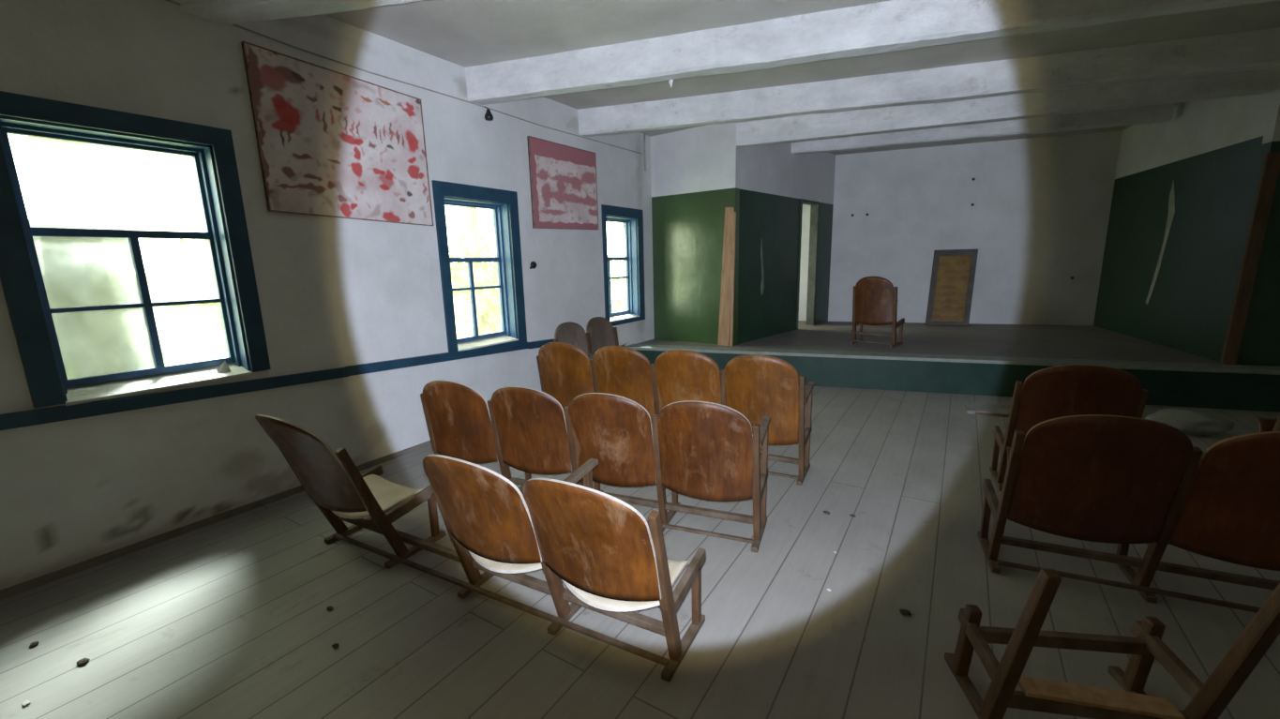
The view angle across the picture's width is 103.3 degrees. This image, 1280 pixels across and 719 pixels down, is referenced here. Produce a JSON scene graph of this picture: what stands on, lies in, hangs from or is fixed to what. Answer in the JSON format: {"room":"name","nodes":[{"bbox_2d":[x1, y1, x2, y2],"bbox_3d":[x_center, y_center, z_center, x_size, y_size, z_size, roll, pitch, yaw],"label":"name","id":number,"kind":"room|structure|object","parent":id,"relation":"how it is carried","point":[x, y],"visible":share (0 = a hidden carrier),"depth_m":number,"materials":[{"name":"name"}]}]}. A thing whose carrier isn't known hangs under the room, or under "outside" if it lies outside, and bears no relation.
{"room":"community hall","nodes":[
{"label":"community hall","id":0,"kind":"room"},
{"bbox_2d":[0,0,654,590],"bbox_3d":[-1.474,-0.986,4.796,0.220,3.180,11.126,6,13,32],"label":"wall","id":1,"kind":"structure","parent":0,"point":[334,293],"depth_m":3.27,"materials":[{"name":"paint"}]},
{"bbox_2d":[0,90,271,408],"bbox_3d":[-2.735,-0.558,2.756,0.200,1.455,0.995,6,13,32],"label":"window","id":2,"kind":"structure","parent":1,"relation":"in","point":[211,149],"depth_m":2.72,"materials":[{"name":"blue paint"}]},
{"bbox_2d":[29,219,154,379],"bbox_3d":[-3.054,-0.212,2.734,0.043,1.055,0.560,6,13,32],"label":"plastic film","id":3,"kind":"object","parent":2,"relation":"hanging from","point":[76,272],"visible":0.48,"depth_m":2.79,"materials":[{"name":"clear plastic"}]},
{"bbox_2d":[216,361,231,373],"bbox_3d":[-2.559,0.046,3.104,0.050,0.075,0.070,6,13,32],"label":"paper scrap","id":4,"kind":"object","parent":2,"relation":"on","point":[223,368],"visible":0.91,"depth_m":3.10,"materials":[{"name":"white paper"}]},
{"bbox_2d":[0,440,431,600],"bbox_3d":[-2.261,0.866,3.591,0.016,0.040,7.650,6,13,32],"label":"baseboard","id":5,"kind":"structure","parent":1,"relation":"attached to","point":[17,589],"depth_m":2.88,"materials":[{"name":"grey wood"}]},
{"bbox_2d":[0,338,554,430],"bbox_3d":[-2.538,0.190,3.025,0.036,0.380,6.650,6,13,32],"label":"trim","id":6,"kind":"structure","parent":1,"relation":"attached to","point":[32,417],"depth_m":3.03,"materials":[{"name":"blue paint"}]},
{"bbox_2d":[240,40,433,225],"bbox_3d":[-2.030,-1.491,3.581,0.028,1.011,1.175,6,13,32],"label":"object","id":7,"kind":"object","parent":1,"relation":"attached to","point":[332,143],"visible":1,"depth_m":3.47,"materials":[{"name":"paper"}]},
{"bbox_2d":[165,0,641,153],"bbox_3d":[-2.171,-2.040,3.276,0.010,0.129,8.230,6,13,32],"label":"cable","id":8,"kind":"object","parent":1,"relation":"attached to","point":[175,3],"visible":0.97,"depth_m":3.75,"materials":[{"name":"grey plastic"}]},
{"bbox_2d":[483,105,493,120],"bbox_3d":[-1.348,-2.194,4.507,0.076,0.121,0.076,6,13,32],"label":"holder","id":9,"kind":"object","parent":8,"relation":"hanging from","point":[489,116],"visible":1,"depth_m":4.49,"materials":[{"name":"black metal"}]},
{"bbox_2d":[431,180,527,352],"bbox_3d":[-1.499,-0.827,4.703,0.200,1.475,0.930,6,13,32],"label":"window","id":10,"kind":"structure","parent":1,"relation":"in","point":[504,203],"depth_m":4.81,"materials":[{"name":"blue paint"}]},
{"bbox_2d":[529,261,536,269],"bbox_3d":[-1.091,-0.965,5.175,0.033,0.075,0.097,6,13,32],"label":"wall socket","id":11,"kind":"object","parent":1,"relation":"attached to","point":[533,263],"visible":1,"depth_m":5.16,"materials":[{"name":"black plastic"}]},
{"bbox_2d":[527,135,598,229],"bbox_3d":[-0.800,-1.862,5.504,0.028,0.891,1.080,6,13,32],"label":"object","id":12,"kind":"object","parent":1,"relation":"attached to","point":[563,178],"visible":1,"depth_m":5.43,"materials":[{"name":"paint"}]},
{"bbox_2d":[601,204,645,326],"bbox_3d":[-0.267,-1.216,6.627,0.200,1.480,0.905,6,13,32],"label":"window","id":13,"kind":"structure","parent":1,"relation":"in","point":[632,218],"depth_m":6.80,"materials":[{"name":"blue paint"}]},
{"bbox_2d":[643,133,646,171],"bbox_3d":[0.062,-2.738,6.686,0.029,0.470,0.024,6,13,32],"label":"conduit","id":14,"kind":"object","parent":1,"relation":"attached to","point":[643,133],"visible":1,"depth_m":6.67,"materials":[{"name":"grey metal"}]},
{"bbox_2d":[0,385,1279,718],"bbox_3d":[2.173,0.783,3.896,7.690,0.120,13.300,6,13,32],"label":"floor","id":15,"kind":"structure","parent":0,"point":[229,618],"depth_m":2.19,"materials":[{"name":"grey wood"}]},
{"bbox_2d":[21,700,30,707],"bbox_3d":[-2.187,1.226,1.804,0.031,0.010,0.021,6,13,32],"label":"crumb","id":16,"kind":"object","parent":15,"relation":"on","point":[25,703],"visible":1,"depth_m":1.80,"materials":[{"name":"paint"}]},
{"bbox_2d":[29,641,38,647],"bbox_3d":[-2.500,1.175,2.090,0.026,0.016,0.031,-9,13,-35],"label":"crumb","id":17,"kind":"object","parent":15,"relation":"on","point":[33,644],"visible":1,"depth_m":2.08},
{"bbox_2d":[76,658,90,665],"bbox_3d":[-2.186,1.186,1.989,0.040,0.017,0.035,6,13,32],"label":"crumb","id":18,"kind":"object","parent":15,"relation":"on","point":[82,661],"visible":1,"depth_m":1.98,"materials":[{"name":"grey stone"}]},
{"bbox_2d":[331,643,338,648],"bbox_3d":[-1.228,1.155,2.043,0.034,0.013,0.024,6,13,32],"label":"crumb","id":19,"kind":"object","parent":15,"relation":"on","point":[336,645],"visible":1,"depth_m":2.04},
{"bbox_2d":[255,414,706,682],"bbox_3d":[-0.819,0.668,2.275,2.116,0.861,0.685,5,12,28],"label":"theater seats","id":20,"kind":"object","parent":15,"relation":"on","point":[609,561],"visible":1,"depth_m":1.98,"materials":[{"name":"brown wood"}]},
{"bbox_2d":[553,316,626,363],"bbox_3d":[-0.463,0.005,5.605,0.436,0.881,1.096,6,13,32],"label":"theater seats","id":21,"kind":"object","parent":15,"relation":"on","point":[600,333],"visible":0.33,"depth_m":5.66,"materials":[{"name":"brown wood"}]},
{"bbox_2d":[420,380,770,553],"bbox_3d":[-0.346,0.525,3.064,2.151,0.821,0.487,3,12,21],"label":"theater seats","id":22,"kind":"object","parent":15,"relation":"on","point":[702,450],"visible":0.92,"depth_m":2.80,"materials":[{"name":"brown wood"}]},
{"bbox_2d":[536,342,814,485],"bbox_3d":[0.180,0.313,3.896,2.139,0.896,0.500,4,12,27],"label":"theater seats","id":23,"kind":"object","parent":15,"relation":"on","point":[756,386],"visible":0.59,"depth_m":3.54,"materials":[{"name":"brown wood"}]},
{"bbox_2d":[899,609,911,616],"bbox_3d":[1.128,1.075,2.155,0.042,0.017,0.036,0,11,5],"label":"crumb","id":24,"kind":"object","parent":15,"relation":"on","point":[902,611],"visible":1,"depth_m":2.15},
{"bbox_2d":[964,402,1010,417],"bbox_3d":[3.433,0.481,4.857,0.539,0.050,0.305,4,12,24],"label":"board","id":25,"kind":"object","parent":15,"relation":"on","point":[974,408],"visible":0.56,"depth_m":4.84,"materials":[{"name":"grey wood"}]},
{"bbox_2d":[944,568,1279,718],"bbox_3d":[1.399,0.851,1.583,0.606,0.663,0.466,0,11,8],"label":"chair","id":26,"kind":"object","parent":15,"relation":"on","point":[1210,700],"visible":1,"depth_m":1.54,"materials":[{"name":"brown wood"}]},
{"bbox_2d":[977,414,1279,613],"bbox_3d":[2.487,0.625,2.067,1.716,0.871,0.583,4,12,24],"label":"theater seats","id":27,"kind":"object","parent":15,"relation":"on","point":[1123,481],"visible":1,"depth_m":2.07,"materials":[{"name":"brown wood"}]},
{"bbox_2d":[989,364,1279,491],"bbox_3d":[3.118,0.447,2.884,1.731,0.881,0.559,4,12,25],"label":"theater seats","id":28,"kind":"object","parent":15,"relation":"on","point":[1066,390],"visible":0.51,"depth_m":2.89,"materials":[{"name":"brown wood"}]},
{"bbox_2d":[1144,408,1234,436],"bbox_3d":[4.499,0.513,4.157,0.545,0.202,0.273,6,13,32],"label":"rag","id":29,"kind":"object","parent":15,"relation":"on","point":[1191,422],"visible":0.9,"depth_m":4.08,"materials":[{"name":"grey fabric"}]},
{"bbox_2d":[650,121,739,346],"bbox_3d":[0.721,-1.613,6.805,1.275,2.775,0.120,7,14,37],"label":"wall","id":30,"kind":"structure","parent":0,"point":[688,228],"depth_m":6.74,"materials":[{"name":"green paint"}]},
{"bbox_2d":[717,207,736,346],"bbox_3d":[1.115,-1.044,6.507,0.222,1.760,0.052,3,12,22],"label":"wooden board","id":31,"kind":"object","parent":30,"relation":"attached to","point":[727,293],"depth_m":6.49,"materials":[{"name":"brown wood"}]},
{"bbox_2d":[737,142,835,344],"bbox_3d":[2.235,-1.805,7.614,0.100,2.775,3.035,8,15,41],"label":"wall","id":32,"kind":"structure","parent":0,"point":[773,219],"depth_m":7.16,"materials":[{"name":"paint"}]},
{"bbox_2d":[760,240,764,294],"bbox_3d":[1.696,-1.287,7.015,0.003,0.780,0.120,8,15,41],"label":"trim","id":33,"kind":"structure","parent":32,"relation":"attached to","point":[761,256],"depth_m":7.04,"materials":[{"name":"paint"}]},
{"bbox_2d":[796,198,819,329],"bbox_3d":[2.635,-1.509,8.114,0.130,1.985,0.652,8,15,41],"label":"door frame","id":34,"kind":"structure","parent":32,"relation":"in","point":[814,205],"depth_m":8.26,"materials":[{"name":"white wood"}]},
{"bbox_2d":[322,0,1279,154],"bbox_3d":[2.177,-2.452,3.399,7.690,0.100,13.600,6,13,32],"label":"ceiling","id":35,"kind":"structure","parent":0,"point":[463,33],"depth_m":3.81,"materials":[{"name":"white paint"}]},
{"bbox_2d":[177,0,421,25],"bbox_3d":[1.377,-2.006,2.133,7.888,0.278,0.241,1,11,10],"label":"ceiling beam","id":36,"kind":"structure","parent":35,"relation":"attached to","point":[227,12],"depth_m":2.76,"materials":[{"name":"white paint"}]},
{"bbox_2d":[465,0,1278,105],"bbox_3d":[2.140,-2.255,3.324,7.545,0.278,0.180,2,11,17],"label":"ceiling beam","id":37,"kind":"structure","parent":35,"relation":"attached to","point":[893,25],"depth_m":3.56,"materials":[{"name":"white paint"}]},
{"bbox_2d":[577,27,1279,136],"bbox_3d":[2.962,-2.523,4.604,7.560,0.275,0.161,2,11,16],"label":"ceiling beam","id":38,"kind":"structure","parent":35,"relation":"attached to","point":[1256,50],"depth_m":4.57,"materials":[{"name":"white paint"}]},
{"bbox_2d":[791,103,1174,154],"bbox_3d":[4.173,-2.976,6.617,4.315,0.208,0.174,3,12,20],"label":"ceiling beam","id":39,"kind":"structure","parent":35,"relation":"attached to","point":[1160,112],"depth_m":6.42,"materials":[{"name":"white paint"}]},
{"bbox_2d":[636,320,1219,363],"bbox_3d":[4.198,-0.117,6.969,8.132,0.385,3.268,3,12,20],"label":"floor","id":40,"kind":"structure","parent":0,"point":[1090,342],"depth_m":6.57,"materials":[{"name":"grey wood"}]},
{"bbox_2d":[813,202,833,324],"bbox_3d":[3.056,-1.608,8.571,0.100,1.985,0.607,8,15,41],"label":"pier","id":41,"kind":"object","parent":40,"relation":"on","point":[825,214],"visible":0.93,"depth_m":8.54,"materials":[{"name":"green paint"}]},
{"bbox_2d":[849,276,904,347],"bbox_3d":[3.030,-0.631,6.461,0.435,0.871,0.536,-12,15,-43],"label":"chair","id":42,"kind":"object","parent":40,"relation":"on","point":[875,300],"visible":1,"depth_m":6.32,"materials":[{"name":"brown wood"}]},
{"bbox_2d":[924,248,978,326],"bbox_3d":[4.945,-1.144,8.044,0.691,1.185,0.321,3,12,20],"label":"board","id":43,"kind":"object","parent":40,"relation":"on","point":[953,274],"visible":1,"depth_m":8.04,"materials":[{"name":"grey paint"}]},
{"bbox_2d":[635,349,1279,412],"bbox_3d":[3.296,0.190,5.574,7.413,0.355,0.050,3,12,20],"label":"stage front","id":44,"kind":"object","parent":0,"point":[1194,389],"depth_m":5.41,"materials":[{"name":"green paint"}]},
{"bbox_2d":[798,130,1122,325],"bbox_3d":[4.983,-1.792,8.222,7.638,3.160,0.200,3,12,20],"label":"wall","id":45,"kind":"structure","parent":0,"point":[1038,218],"depth_m":7.92,"materials":[{"name":"paint"}]},
{"bbox_2d":[736,67,1279,366],"bbox_3d":[4.044,-1.407,5.334,6.077,2.775,0.120,3,12,21],"label":"wall","id":46,"kind":"structure","parent":0,"point":[810,127],"depth_m":4.86,"materials":[{"name":"white paint"}]},
{"bbox_2d":[624,344,1279,375],"bbox_3d":[3.308,-0.017,5.605,7.413,0.038,0.260,3,12,20],"label":"trim","id":47,"kind":"structure","parent":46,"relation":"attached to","point":[1029,361],"depth_m":5.43,"materials":[{"name":"wood"}]},
{"bbox_2d":[1219,151,1279,364],"bbox_3d":[5.665,-0.895,4.702,0.120,1.936,0.043,3,12,22],"label":"trim","id":48,"kind":"structure","parent":46,"relation":"attached to","point":[1271,166],"depth_m":4.68,"materials":[{"name":"brown wood"}]},
{"bbox_2d":[1093,92,1271,361],"bbox_3d":[6.328,-1.602,6.061,0.100,2.775,2.950,3,12,22],"label":"wall","id":49,"kind":"structure","parent":0,"point":[1187,308],"depth_m":5.70,"materials":[{"name":"paint"}]},
{"bbox_2d":[1144,180,1174,304],"bbox_3d":[6.266,-1.387,6.076,0.003,1.480,0.310,3,12,22],"label":"strip","id":50,"kind":"object","parent":49,"relation":"attached to","point":[1171,203],"depth_m":6.00,"materials":[{"name":"paint"}]},
{"label":"outside","id":51,"kind":"structure","parent":0,"visible":0},
{"bbox_2d":[162,296,623,365],"bbox_3d":[-24.389,-1.592,21.339,56.000,0.150,70.000,6,13,32],"label":"ground","id":52,"kind":"structure","parent":51,"point":[186,355],"depth_m":11.95,"materials":[{"name":"green plant"}]},
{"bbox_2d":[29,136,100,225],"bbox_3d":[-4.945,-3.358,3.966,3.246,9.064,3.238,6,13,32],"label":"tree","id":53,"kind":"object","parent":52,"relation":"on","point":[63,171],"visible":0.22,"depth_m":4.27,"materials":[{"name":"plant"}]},
{"bbox_2d":[152,221,226,355],"bbox_3d":[-6.164,-0.896,8.102,2.289,2.740,2.245,6,13,32],"label":"tree","id":54,"kind":"object","parent":52,"relation":"on","point":[204,282],"visible":0.2,"depth_m":7.40,"materials":[{"name":"green plant"}]},
{"bbox_2d":[135,262,623,351],"bbox_3d":[-8.415,-2.596,19.328,3.000,1.860,36.000,6,13,32],"label":"bushes","id":55,"kind":"object","parent":52,"relation":"on","point":[172,338],"visible":0.02,"depth_m":12.24,"materials":[{"name":"green plant"}]},
{"bbox_2d":[449,227,500,332],"bbox_3d":[-3.339,-1.592,11.441,2.503,2.708,2.415,6,13,32],"label":"tree","id":56,"kind":"object","parent":52,"relation":"on","point":[491,299],"visible":0.3,"depth_m":11.04,"materials":[{"name":"green plant"}]},
{"bbox_2d":[465,207,487,334],"bbox_3d":[-2.332,-2.684,6.863,3.194,6.501,3.290,6,13,32],"label":"tree","id":57,"kind":"object","parent":52,"relation":"on","point":[471,213],"visible":0.02,"depth_m":7.06,"materials":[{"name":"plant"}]},
{"bbox_2d":[607,248,625,313],"bbox_3d":[-0.612,-1.891,13.879,2.303,2.327,2.229,6,13,32],"label":"tree","id":58,"kind":"object","parent":52,"relation":"on","point":[617,305],"visible":0.21,"depth_m":13.41,"materials":[{"name":"green plant"}]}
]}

